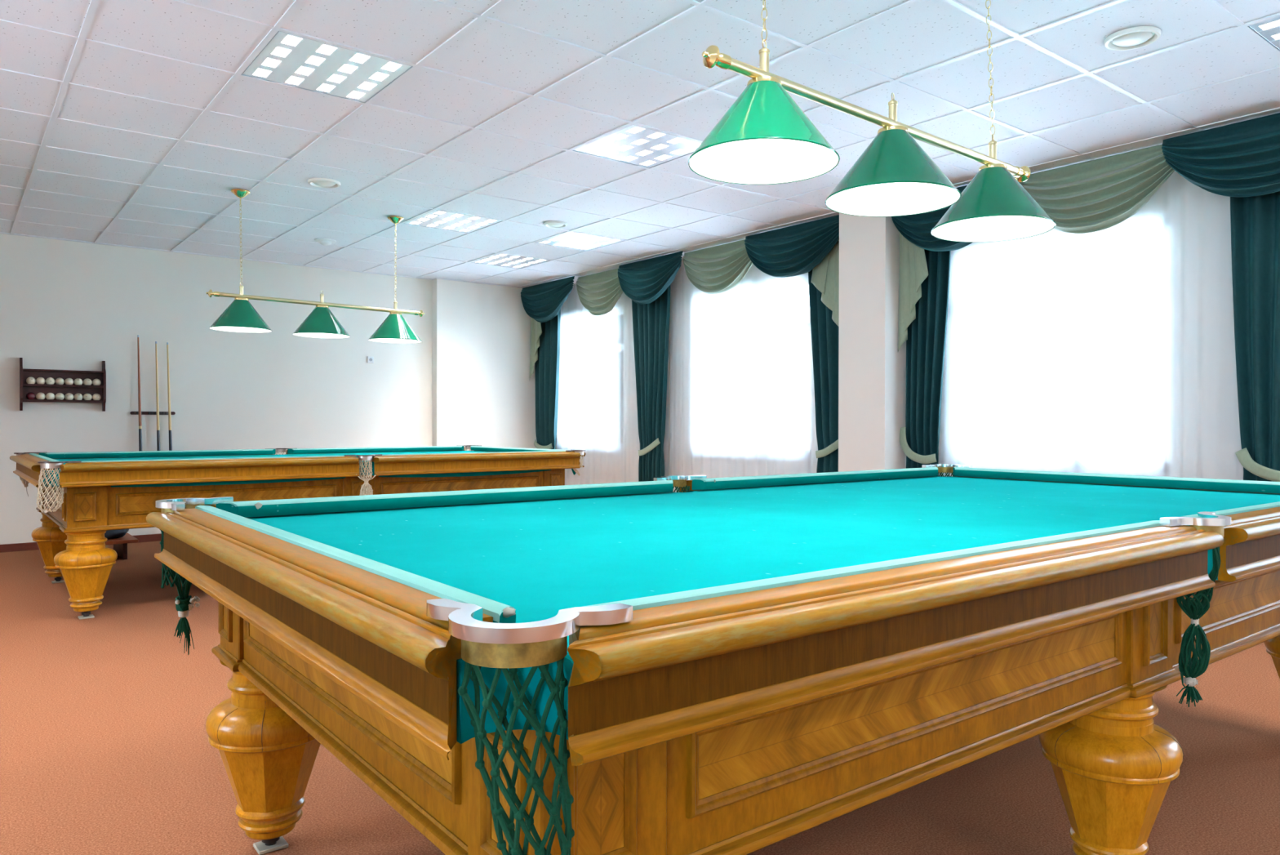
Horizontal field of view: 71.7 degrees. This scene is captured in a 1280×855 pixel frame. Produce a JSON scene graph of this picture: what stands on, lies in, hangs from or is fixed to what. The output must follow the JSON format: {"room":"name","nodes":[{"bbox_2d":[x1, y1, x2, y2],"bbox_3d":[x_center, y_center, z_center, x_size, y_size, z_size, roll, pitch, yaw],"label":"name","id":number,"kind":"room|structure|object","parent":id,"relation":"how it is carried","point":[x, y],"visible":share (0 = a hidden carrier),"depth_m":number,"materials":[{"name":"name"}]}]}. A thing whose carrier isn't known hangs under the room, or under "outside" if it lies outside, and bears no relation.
{"room":"games hall","nodes":[
{"label":"games hall","id":0,"kind":"room"},
{"bbox_2d":[0,233,431,544],"bbox_3d":[-4.585,-0.443,8.120,9.220,2.966,0.200,0,0,-38],"label":"wall","id":1,"kind":"structure","parent":0,"point":[64,304],"depth_m":8.29,"materials":[{"name":"white paint"}]},
{"bbox_2d":[19,357,106,411],"bbox_3d":[-4.965,-0.365,7.628,0.618,0.445,0.105,0,0,-38],"label":"ball rack","id":2,"kind":"object","parent":1,"relation":"attached to","point":[24,388],"visible":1,"depth_m":7.63,"materials":[{"name":"brown wood"}]},
{"bbox_2d":[26,391,35,399],"bbox_3d":[-5.149,-0.264,7.487,0.068,0.068,0.068,0,0,-38],"label":"ball","id":3,"kind":"object","parent":2,"relation":"on","point":[30,395],"visible":1,"depth_m":7.46,"materials":[{"name":"red plastic"}]},
{"bbox_2d":[26,377,35,383],"bbox_3d":[-5.149,-0.394,7.487,0.068,0.068,0.068,0,0,-38],"label":"ball","id":4,"kind":"object","parent":2,"relation":"on","point":[29,380],"visible":1,"depth_m":7.46,"materials":[{"name":"beige plastic"}]},
{"bbox_2d":[35,377,45,384],"bbox_3d":[-5.096,-0.394,7.529,0.068,0.068,0.068,0,0,-38],"label":"ball","id":5,"kind":"object","parent":2,"relation":"on","point":[40,380],"visible":1,"depth_m":7.51,"materials":[{"name":"beige plastic"}]},
{"bbox_2d":[35,392,45,399],"bbox_3d":[-5.096,-0.264,7.529,0.068,0.068,0.068,0,0,-38],"label":"ball","id":6,"kind":"object","parent":2,"relation":"on","point":[39,395],"visible":1,"depth_m":7.51,"materials":[{"name":"beige plastic"}]},
{"bbox_2d":[45,377,54,384],"bbox_3d":[-5.042,-0.394,7.570,0.068,0.068,0.069,0,0,-38],"label":"ball","id":7,"kind":"object","parent":2,"relation":"on","point":[50,380],"visible":1,"depth_m":7.55,"materials":[{"name":"beige plastic"}]},
{"bbox_2d":[45,392,54,399],"bbox_3d":[-5.042,-0.264,7.571,0.068,0.068,0.068,0,0,-38],"label":"ball","id":8,"kind":"object","parent":2,"relation":"on","point":[49,395],"visible":1,"depth_m":7.55,"materials":[{"name":"beige plastic"}]},
{"bbox_2d":[54,392,64,399],"bbox_3d":[-4.989,-0.265,7.613,0.068,0.068,0.068,0,0,-38],"label":"ball","id":9,"kind":"object","parent":2,"relation":"on","point":[60,396],"visible":1,"depth_m":7.59,"materials":[{"name":"beige plastic"}]},
{"bbox_2d":[54,377,64,384],"bbox_3d":[-4.989,-0.395,7.612,0.068,0.068,0.068,0,0,-38],"label":"ball","id":10,"kind":"object","parent":2,"relation":"on","point":[59,380],"visible":1,"depth_m":7.59,"materials":[{"name":"beige plastic"}]},
{"bbox_2d":[22,399,103,402],"bbox_3d":[-4.969,-0.227,7.633,0.584,0.021,0.077,0,0,-38],"label":"shelf","id":11,"kind":"object","parent":2,"relation":"attached to","point":[24,400],"depth_m":7.60,"materials":[{"name":"brown wood"}]},
{"bbox_2d":[22,383,103,387],"bbox_3d":[-4.969,-0.357,7.633,0.584,0.021,0.077,0,0,-38],"label":"shelf","id":12,"kind":"object","parent":2,"relation":"attached to","point":[24,385],"depth_m":7.60,"materials":[{"name":"brown wood"}]},
{"bbox_2d":[22,368,103,373],"bbox_3d":[-4.964,-0.485,7.626,0.584,0.014,0.092,0,0,-38],"label":"shelf","id":13,"kind":"object","parent":2,"relation":"attached to","point":[24,371],"depth_m":7.59,"materials":[{"name":"brown wood"}]},
{"bbox_2d":[64,392,73,399],"bbox_3d":[-4.935,-0.265,7.655,0.068,0.068,0.068,0,0,-38],"label":"ball","id":14,"kind":"object","parent":2,"relation":"on","point":[68,396],"visible":1,"depth_m":7.63,"materials":[{"name":"beige plastic"}]},
{"bbox_2d":[64,377,73,384],"bbox_3d":[-4.935,-0.395,7.654,0.068,0.068,0.068,0,0,-38],"label":"ball","id":15,"kind":"object","parent":2,"relation":"on","point":[68,380],"visible":1,"depth_m":7.63,"materials":[{"name":"beige plastic"}]},
{"bbox_2d":[73,392,83,399],"bbox_3d":[-4.882,-0.265,7.697,0.068,0.068,0.068,0,0,-38],"label":"ball","id":16,"kind":"object","parent":2,"relation":"on","point":[77,396],"visible":1,"depth_m":7.68,"materials":[{"name":"beige plastic"}]},
{"bbox_2d":[73,377,83,385],"bbox_3d":[-4.882,-0.395,7.697,0.068,0.068,0.068,0,0,-38],"label":"ball","id":17,"kind":"object","parent":2,"relation":"on","point":[78,381],"visible":1,"depth_m":7.67,"materials":[{"name":"beige plastic"}]},
{"bbox_2d":[83,377,92,385],"bbox_3d":[-4.828,-0.395,7.739,0.068,0.068,0.068,0,0,-38],"label":"ball","id":18,"kind":"object","parent":2,"relation":"on","point":[86,381],"visible":1,"depth_m":7.72,"materials":[{"name":"beige plastic"}]},
{"bbox_2d":[83,393,92,399],"bbox_3d":[-4.828,-0.265,7.739,0.068,0.068,0.069,0,0,-38],"label":"ball","id":19,"kind":"object","parent":2,"relation":"on","point":[86,396],"visible":1,"depth_m":7.72,"materials":[{"name":"beige plastic"}]},
{"bbox_2d":[92,378,101,385],"bbox_3d":[-4.775,-0.395,7.780,0.068,0.068,0.068,0,0,-38],"label":"ball","id":20,"kind":"object","parent":2,"relation":"on","point":[95,381],"visible":1,"depth_m":7.76,"materials":[{"name":"beige plastic"}]},
{"bbox_2d":[92,393,101,399],"bbox_3d":[-4.774,-0.265,7.780,0.068,0.068,0.069,0,0,-38],"label":"ball","id":21,"kind":"object","parent":2,"relation":"on","point":[95,396],"visible":1,"depth_m":7.76,"materials":[{"name":"beige plastic"}]},
{"bbox_2d":[0,533,161,552],"bbox_3d":[-5.143,1.010,7.555,7.240,0.066,0.014,0,0,-38],"label":"baseboard","id":22,"kind":"structure","parent":1,"relation":"attached to","point":[149,537],"depth_m":7.52,"materials":[{"name":"brown wood"}]},
{"bbox_2d":[129,411,175,414],"bbox_3d":[-4.445,-0.131,8.084,0.364,0.029,0.033,0,0,-38],"label":"cue rack","id":23,"kind":"object","parent":1,"relation":"attached to","point":[131,412],"visible":1,"depth_m":8.07,"materials":[{"name":"brown wood"}]},
{"bbox_2d":[367,355,373,363],"bbox_3d":[-2.845,-0.715,9.348,0.068,0.068,0.014,0,0,-38],"label":"power socket","id":24,"kind":"object","parent":1,"relation":"attached to","point":[370,359],"visible":1,"depth_m":9.35,"materials":[{"name":"white plastic"}]},
{"bbox_3d":[-4.415,0.724,8.064,0.380,0.084,0.110,0,0,-38],"label":"shelf","id":25,"kind":"object","parent":1,"relation":"attached to","visible":0},
{"bbox_2d":[137,334,142,450],"bbox_3d":[-4.506,-0.076,7.982,0.071,1.516,0.032,0,0,20],"label":"billiard cue","id":26,"kind":"object","parent":25,"relation":"on","point":[138,343],"visible":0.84,"depth_m":7.98,"materials":[{"name":"brown wood"}]},
{"bbox_2d":[155,341,159,450],"bbox_3d":[-4.392,-0.052,8.072,0.072,1.467,0.032,0,0,20],"label":"billiard cue","id":27,"kind":"object","parent":25,"relation":"on","point":[156,350],"visible":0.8,"depth_m":8.07,"materials":[{"name":"beige wood"}]},
{"bbox_2d":[166,342,172,450],"bbox_3d":[-4.315,-0.050,8.136,0.076,1.463,0.032,0,0,20],"label":"billiard cue","id":28,"kind":"object","parent":25,"relation":"on","point":[168,373],"visible":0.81,"depth_m":8.13,"materials":[{"name":"beige wood"}]},
{"bbox_2d":[431,278,537,450],"bbox_3d":[-1.679,-0.324,10.200,1.480,2.716,0.120,0,0,-38],"label":"wall pier","id":29,"kind":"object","parent":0,"point":[483,391],"visible":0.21,"depth_m":10.03,"materials":[{"name":"white paint"}]},
{"bbox_2d":[573,259,683,475],"bbox_3d":[2.803,-0.418,5.708,0.220,2.966,13.120,0,0,-38],"label":"wall","id":30,"kind":"structure","parent":0,"point":[682,260],"depth_m":8.72,"materials":[{"name":"white paint"}]},
{"bbox_2d":[0,0,1279,287],"bbox_3d":[-0.664,-1.601,2.978,8.640,0.018,12.720,0,0,-38],"label":"ceiling","id":31,"kind":"structure","parent":0,"point":[922,34],"depth_m":4.42,"materials":[{"name":"tile"}]},
{"bbox_2d":[205,188,424,343],"bbox_3d":[-2.301,-1.134,6.437,1.568,0.952,0.396,0,0,-38],"label":"lamp","id":32,"kind":"object","parent":31,"relation":"hanging from","point":[240,316],"visible":1,"depth_m":6.32,"materials":[{"name":"green metal"}]},
{"bbox_2d":[307,177,340,188],"bbox_3d":[-2.073,-1.613,5.813,0.205,0.052,0.205,0,0,-38],"label":"ceiling vent","id":33,"kind":"object","parent":31,"relation":"in","point":[317,182],"visible":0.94,"depth_m":5.78,"materials":[{"name":"white plastic"}]},
{"bbox_2d":[314,238,336,245],"bbox_3d":[-2.728,-1.598,7.677,0.180,0.044,0.180,0,0,-38],"label":"smoke detector","id":34,"kind":"object","parent":31,"relation":"attached to","point":[325,242],"visible":1,"depth_m":7.64,"materials":[{"name":"white paint"}]},
{"bbox_2d":[529,317,542,377],"bbox_3d":[-1.205,-1.073,10.247,0.049,1.056,0.328,0,0,-32],"label":"jabot","id":35,"kind":"object","parent":31,"relation":"hanging from","point":[535,326],"visible":0.58,"depth_m":10.28,"materials":[{"name":"green fabric"}]},
{"bbox_2d":[533,309,560,448],"bbox_3d":[-1.066,-0.275,10.196,0.111,2.580,0.514,0,0,-38],"label":"drape","id":36,"kind":"object","parent":31,"relation":"hanging from","point":[547,365],"visible":0.57,"depth_m":10.18,"materials":[{"name":"teal fabric"}]},
{"bbox_2d":[520,275,574,322],"bbox_3d":[-1.084,-1.399,9.874,0.123,0.449,1.085,0,0,-38],"label":"swag","id":37,"kind":"object","parent":31,"relation":"hanging from","point":[542,302],"visible":1,"depth_m":9.81,"materials":[{"name":"teal fabric"}]},
{"bbox_2d":[543,221,567,227],"bbox_3d":[-0.667,-1.617,7.011,0.185,0.052,0.185,0,0,-38],"label":"ceiling vent","id":38,"kind":"object","parent":31,"relation":"in","point":[548,224],"visible":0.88,"depth_m":6.98,"materials":[{"name":"white plastic"}]},
{"bbox_2d":[576,267,623,315],"bbox_3d":[-0.418,-1.389,9.155,0.123,0.460,0.970,0,0,-38],"label":"swag","id":39,"kind":"object","parent":31,"relation":"hanging from","point":[598,293],"visible":0.88,"depth_m":9.15,"materials":[{"name":"green fabric"}]},
{"bbox_2d":[555,284,668,484],"bbox_3d":[-0.434,-0.293,9.557,0.040,2.606,2.312,0,0,-38],"label":"sheer curtain","id":40,"kind":"object","parent":31,"relation":"hanging from","point":[597,408],"visible":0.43,"depth_m":9.57,"materials":[{"name":"white fabric"}]},
{"bbox_2d":[0,0,1279,288],"bbox_3d":[-0.672,-1.605,2.971,8.620,0.034,12.720,0,0,-38],"label":"grid","id":41,"kind":"object","parent":31,"relation":"attached to","point":[93,6],"visible":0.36,"depth_m":4.53,"materials":[{"name":"white metal"}]},
{"bbox_2d":[240,31,413,102],"bbox_3d":[-1.405,-1.647,3.964,0.574,0.101,0.574,0,0,-38],"label":"ceiling light","id":42,"kind":"object","parent":41,"relation":"attached to","point":[287,59],"visible":0.68,"depth_m":3.97,"materials":[{"name":"grey plastic"}]},
{"bbox_2d":[404,209,501,233],"bbox_3d":[-1.472,-1.663,6.963,0.574,0.101,0.574,0,0,-38],"label":"ceiling light","id":43,"kind":"object","parent":41,"relation":"attached to","point":[440,220],"visible":0.51,"depth_m":6.98,"materials":[{"name":"grey plastic"}]},
{"bbox_2d":[471,253,549,268],"bbox_3d":[-1.269,-1.671,8.648,0.574,0.101,0.574,0,0,-38],"label":"ceiling light","id":44,"kind":"object","parent":41,"relation":"attached to","point":[500,260],"visible":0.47,"depth_m":8.67,"materials":[{"name":"grey plastic"}]},
{"bbox_2d":[533,231,623,250],"bbox_3d":[-0.528,-1.665,7.704,0.574,0.101,0.574,0,0,-38],"label":"ceiling light","id":45,"kind":"object","parent":41,"relation":"attached to","point":[569,240],"visible":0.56,"depth_m":7.73,"materials":[{"name":"grey plastic"}]},
{"bbox_2d":[573,124,701,168],"bbox_3d":[0.011,-1.651,5.075,0.574,0.101,0.574,0,0,-38],"label":"ceiling light","id":46,"kind":"object","parent":41,"relation":"attached to","point":[633,144],"visible":0.53,"depth_m":5.08,"materials":[{"name":"grey plastic"}]},
{"bbox_2d":[1247,17,1279,50],"bbox_3d":[2.807,-1.638,3.457,0.574,0.101,0.574,0,0,-38],"label":"ceiling light","id":47,"kind":"object","parent":41,"relation":"attached to","point":[1269,30],"visible":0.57,"depth_m":3.56,"materials":[{"name":"grey plastic"}]},
{"bbox_2d":[617,250,683,304],"bbox_3d":[0.044,-1.397,8.437,0.124,0.433,0.970,0,0,-38],"label":"swag","id":48,"kind":"object","parent":31,"relation":"hanging from","point":[644,281],"visible":1,"depth_m":8.38,"materials":[{"name":"teal fabric"}]},
{"bbox_2d":[631,284,671,481],"bbox_3d":[0.105,-0.265,8.707,0.112,2.580,0.567,0,0,-38],"label":"drape","id":49,"kind":"object","parent":31,"relation":"hanging from","point":[651,321],"visible":0.66,"depth_m":8.67,"materials":[{"name":"teal fabric"}]},
{"bbox_2d":[683,239,752,294],"bbox_3d":[0.669,-1.392,7.771,0.124,0.436,0.990,0,0,-38],"label":"swag","id":50,"kind":"object","parent":31,"relation":"hanging from","point":[716,269],"visible":0.87,"depth_m":7.75,"materials":[{"name":"green fabric"}]},
{"bbox_2d":[669,261,817,492],"bbox_3d":[1.003,-0.281,7.729,0.039,2.606,2.302,0,0,-38],"label":"sheer curtain","id":51,"kind":"object","parent":31,"relation":"hanging from","point":[742,391],"visible":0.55,"depth_m":7.81,"materials":[{"name":"white fabric"}]},
{"bbox_2d":[744,214,839,277],"bbox_3d":[1.175,-1.398,6.998,0.124,0.414,1.070,0,0,-38],"label":"swag","id":52,"kind":"object","parent":31,"relation":"hanging from","point":[795,250],"visible":0.99,"depth_m":6.95,"materials":[{"name":"teal fabric"}]},
{"bbox_2d":[808,268,839,472],"bbox_3d":[1.514,-0.253,6.916,0.113,2.580,0.489,0,0,-38],"label":"drape","id":53,"kind":"object","parent":31,"relation":"hanging from","point":[824,331],"visible":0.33,"depth_m":6.97,"materials":[{"name":"teal fabric"}]},
{"bbox_2d":[810,240,839,326],"bbox_3d":[1.475,-1.091,6.835,0.049,0.976,0.374,0,0,-43],"label":"jabot","id":54,"kind":"object","parent":31,"relation":"hanging from","point":[825,275],"visible":0.39,"depth_m":6.83,"materials":[{"name":"green fabric"}]},
{"bbox_2d":[688,0,1055,242],"bbox_3d":[0.771,-1.127,2.683,1.562,0.916,0.396,0,0,-38],"label":"lamp","id":55,"kind":"object","parent":31,"relation":"hanging from","point":[764,137],"visible":1,"depth_m":2.55,"materials":[{"name":"green metal"}]},
{"bbox_2d":[897,231,928,351],"bbox_3d":[1.929,-1.057,6.256,0.048,1.036,0.274,0,0,-31],"label":"jabot","id":56,"kind":"object","parent":31,"relation":"hanging from","point":[913,267],"visible":0.63,"depth_m":6.28,"materials":[{"name":"green fabric"}]},
{"bbox_2d":[899,248,951,475],"bbox_3d":[2.017,-0.249,6.269,0.105,2.580,0.400,0,0,-38],"label":"drape","id":57,"kind":"object","parent":31,"relation":"hanging from","point":[919,438],"visible":0.52,"depth_m":6.24,"materials":[{"name":"teal fabric"}]},
{"bbox_2d":[891,176,1015,251],"bbox_3d":[2.041,-1.387,5.895,0.124,0.420,0.965,0,0,-38],"label":"swag","id":58,"kind":"object","parent":31,"relation":"hanging from","point":[917,228],"visible":0.33,"depth_m":6.00,"materials":[{"name":"teal fabric"}]},
{"bbox_2d":[937,170,1243,479],"bbox_3d":[2.899,-0.266,5.314,0.040,2.606,2.880,0,0,-38],"label":"sheer curtain","id":59,"kind":"object","parent":31,"relation":"hanging from","point":[1111,350],"visible":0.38,"depth_m":5.40,"materials":[{"name":"white fabric"}]},
{"bbox_2d":[1018,144,1174,233],"bbox_3d":[2.659,-1.374,5.236,0.123,0.438,0.995,0,0,-38],"label":"swag","id":60,"kind":"object","parent":31,"relation":"hanging from","point":[1098,194],"visible":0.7,"depth_m":5.19,"materials":[{"name":"green fabric"}]},
{"bbox_2d":[1103,26,1161,50],"bbox_3d":[2.008,-1.595,3.613,0.205,0.052,0.205,0,0,-38],"label":"ceiling light","id":61,"kind":"object","parent":31,"relation":"in","point":[1135,37],"visible":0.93,"depth_m":3.59,"materials":[{"name":"white plastic"}]},
{"bbox_2d":[1161,112,1279,197],"bbox_3d":[3.150,-1.383,4.483,0.123,0.410,0.975,0,0,-38],"label":"swag","id":62,"kind":"object","parent":31,"relation":"hanging from","point":[1241,159],"visible":1,"depth_m":4.58,"materials":[{"name":"teal fabric"}]},
{"bbox_2d":[1230,191,1279,481],"bbox_3d":[3.426,-0.238,4.476,0.108,2.580,0.780,0,0,-38],"label":"drape","id":63,"kind":"object","parent":31,"relation":"hanging from","point":[1255,221],"visible":0.64,"depth_m":4.67,"materials":[{"name":"teal fabric"}]},
{"bbox_2d":[0,540,1279,854],"bbox_3d":[-0.598,1.133,3.047,9.220,0.120,13.120,0,0,-38],"label":"floor","id":64,"kind":"structure","parent":0,"point":[105,748],"depth_m":2.79,"materials":[{"name":"carpet"}]},
{"bbox_2d":[105,532,138,559],"bbox_3d":[-4.365,0.966,7.132,0.480,0.160,0.640,0,0,-38],"label":"bench","id":65,"kind":"object","parent":64,"relation":"on","point":[120,544],"visible":0.34,"depth_m":7.03,"materials":[{"name":"brown wood"}]},
{"bbox_2d":[104,528,128,538],"bbox_3d":[-4.363,0.825,7.066,0.482,0.122,0.352,0,0,-38],"label":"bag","id":66,"kind":"object","parent":65,"relation":"on","point":[109,534],"visible":0.16,"depth_m":7.03,"materials":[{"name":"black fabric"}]},
{"bbox_2d":[9,444,586,618],"bbox_3d":[-2.336,0.612,6.423,3.556,0.880,1.918,0,0,-39],"label":"table","id":67,"kind":"object","parent":64,"relation":"on","point":[82,496],"visible":0.73,"depth_m":5.43,"materials":[{"name":"brown wood"}]},
{"bbox_2d":[28,453,59,469],"bbox_3d":[-3.626,0.199,5.389,0.044,0.042,1.604,0,0,-39],"label":"cushion","id":68,"kind":"object","parent":67,"relation":"on","point":[33,455],"depth_m":5.28,"materials":[{"name":"teal fabric"}]},
{"bbox_2d":[39,448,275,458],"bbox_3d":[-3.504,0.193,6.553,1.568,0.042,0.044,0,0,-39],"label":"cushion","id":69,"kind":"object","parent":67,"relation":"on","point":[134,454],"depth_m":6.50,"materials":[{"name":"teal fabric"}]},
{"bbox_2d":[81,455,344,462],"bbox_3d":[-2.462,0.201,5.251,1.568,0.042,0.044,0,0,-39],"label":"cushion","id":70,"kind":"object","parent":67,"relation":"on","point":[308,455],"depth_m":5.18,"materials":[{"name":"teal fabric"}]},
{"bbox_2d":[287,445,463,453],"bbox_3d":[-2.207,0.189,7.591,1.568,0.042,0.044,0,0,-39],"label":"cushion","id":71,"kind":"object","parent":67,"relation":"on","point":[432,448],"depth_m":7.52,"materials":[{"name":"teal fabric"}]},
{"bbox_2d":[382,450,565,455],"bbox_3d":[-1.166,0.198,6.289,1.568,0.042,0.044,0,0,-39],"label":"cushion","id":72,"kind":"object","parent":67,"relation":"on","point":[533,451],"depth_m":6.23,"materials":[{"name":"teal fabric"}]},
{"bbox_2d":[470,445,565,451],"bbox_3d":[-1.044,0.192,7.454,0.044,0.042,1.604,0,0,-39],"label":"cushion","id":73,"kind":"object","parent":67,"relation":"on","point":[473,448],"depth_m":7.59,"materials":[{"name":"teal fabric"}]},
{"bbox_2d":[146,463,1279,854],"bbox_3d":[0.681,0.633,2.643,3.556,0.888,1.918,0,0,-38],"label":"table","id":74,"kind":"object","parent":64,"relation":"on","point":[744,664],"visible":1,"depth_m":1.50,"materials":[{"name":"brown wood"}]},
{"bbox_2d":[195,505,515,622],"bbox_3d":[-0.628,0.223,1.633,0.044,0.042,1.604,0,0,-38],"label":"cushion","id":75,"kind":"object","parent":74,"relation":"on","point":[493,611],"depth_m":1.30,"materials":[{"name":"teal fabric"}]},
{"bbox_2d":[215,480,673,517],"bbox_3d":[-0.485,0.217,2.795,1.568,0.042,0.044,0,0,-38],"label":"cushion","id":76,"kind":"object","parent":74,"relation":"on","point":[315,506],"depth_m":2.67,"materials":[{"name":"teal fabric"}]},
{"bbox_2d":[692,466,937,489],"bbox_3d":[0.831,0.214,3.808,1.568,0.042,0.044,0,0,-38],"label":"cushion","id":77,"kind":"object","parent":74,"relation":"on","point":[699,482],"depth_m":3.69,"materials":[{"name":"teal fabric"}]},
{"bbox_2d":[582,520,1160,609],"bbox_3d":[0.532,0.226,1.474,1.568,0.042,0.044,0,0,-38],"label":"cushion","id":78,"kind":"object","parent":74,"relation":"on","point":[704,594],"depth_m":1.29,"materials":[{"name":"teal fabric"}]},
{"bbox_2d":[952,466,1279,493],"bbox_3d":[1.991,0.216,3.649,0.044,0.042,1.604,0,0,-38],"label":"cushion","id":79,"kind":"object","parent":74,"relation":"on","point":[1248,486],"depth_m":3.62,"materials":[{"name":"teal fabric"}]},
{"bbox_2d":[1181,501,1279,525],"bbox_3d":[1.848,0.222,2.486,1.568,0.042,0.044,0,0,-38],"label":"cushion","id":80,"kind":"object","parent":74,"relation":"on","point":[1252,508],"depth_m":2.20,"materials":[{"name":"teal fabric"}]},
{"bbox_2d":[838,213,906,471],"bbox_3d":[1.764,-0.284,6.568,0.390,2.686,0.415,0,0,-38],"label":"wall pillar","id":81,"kind":"structure","parent":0,"point":[872,371],"depth_m":6.40,"materials":[{"name":"beige paint"}]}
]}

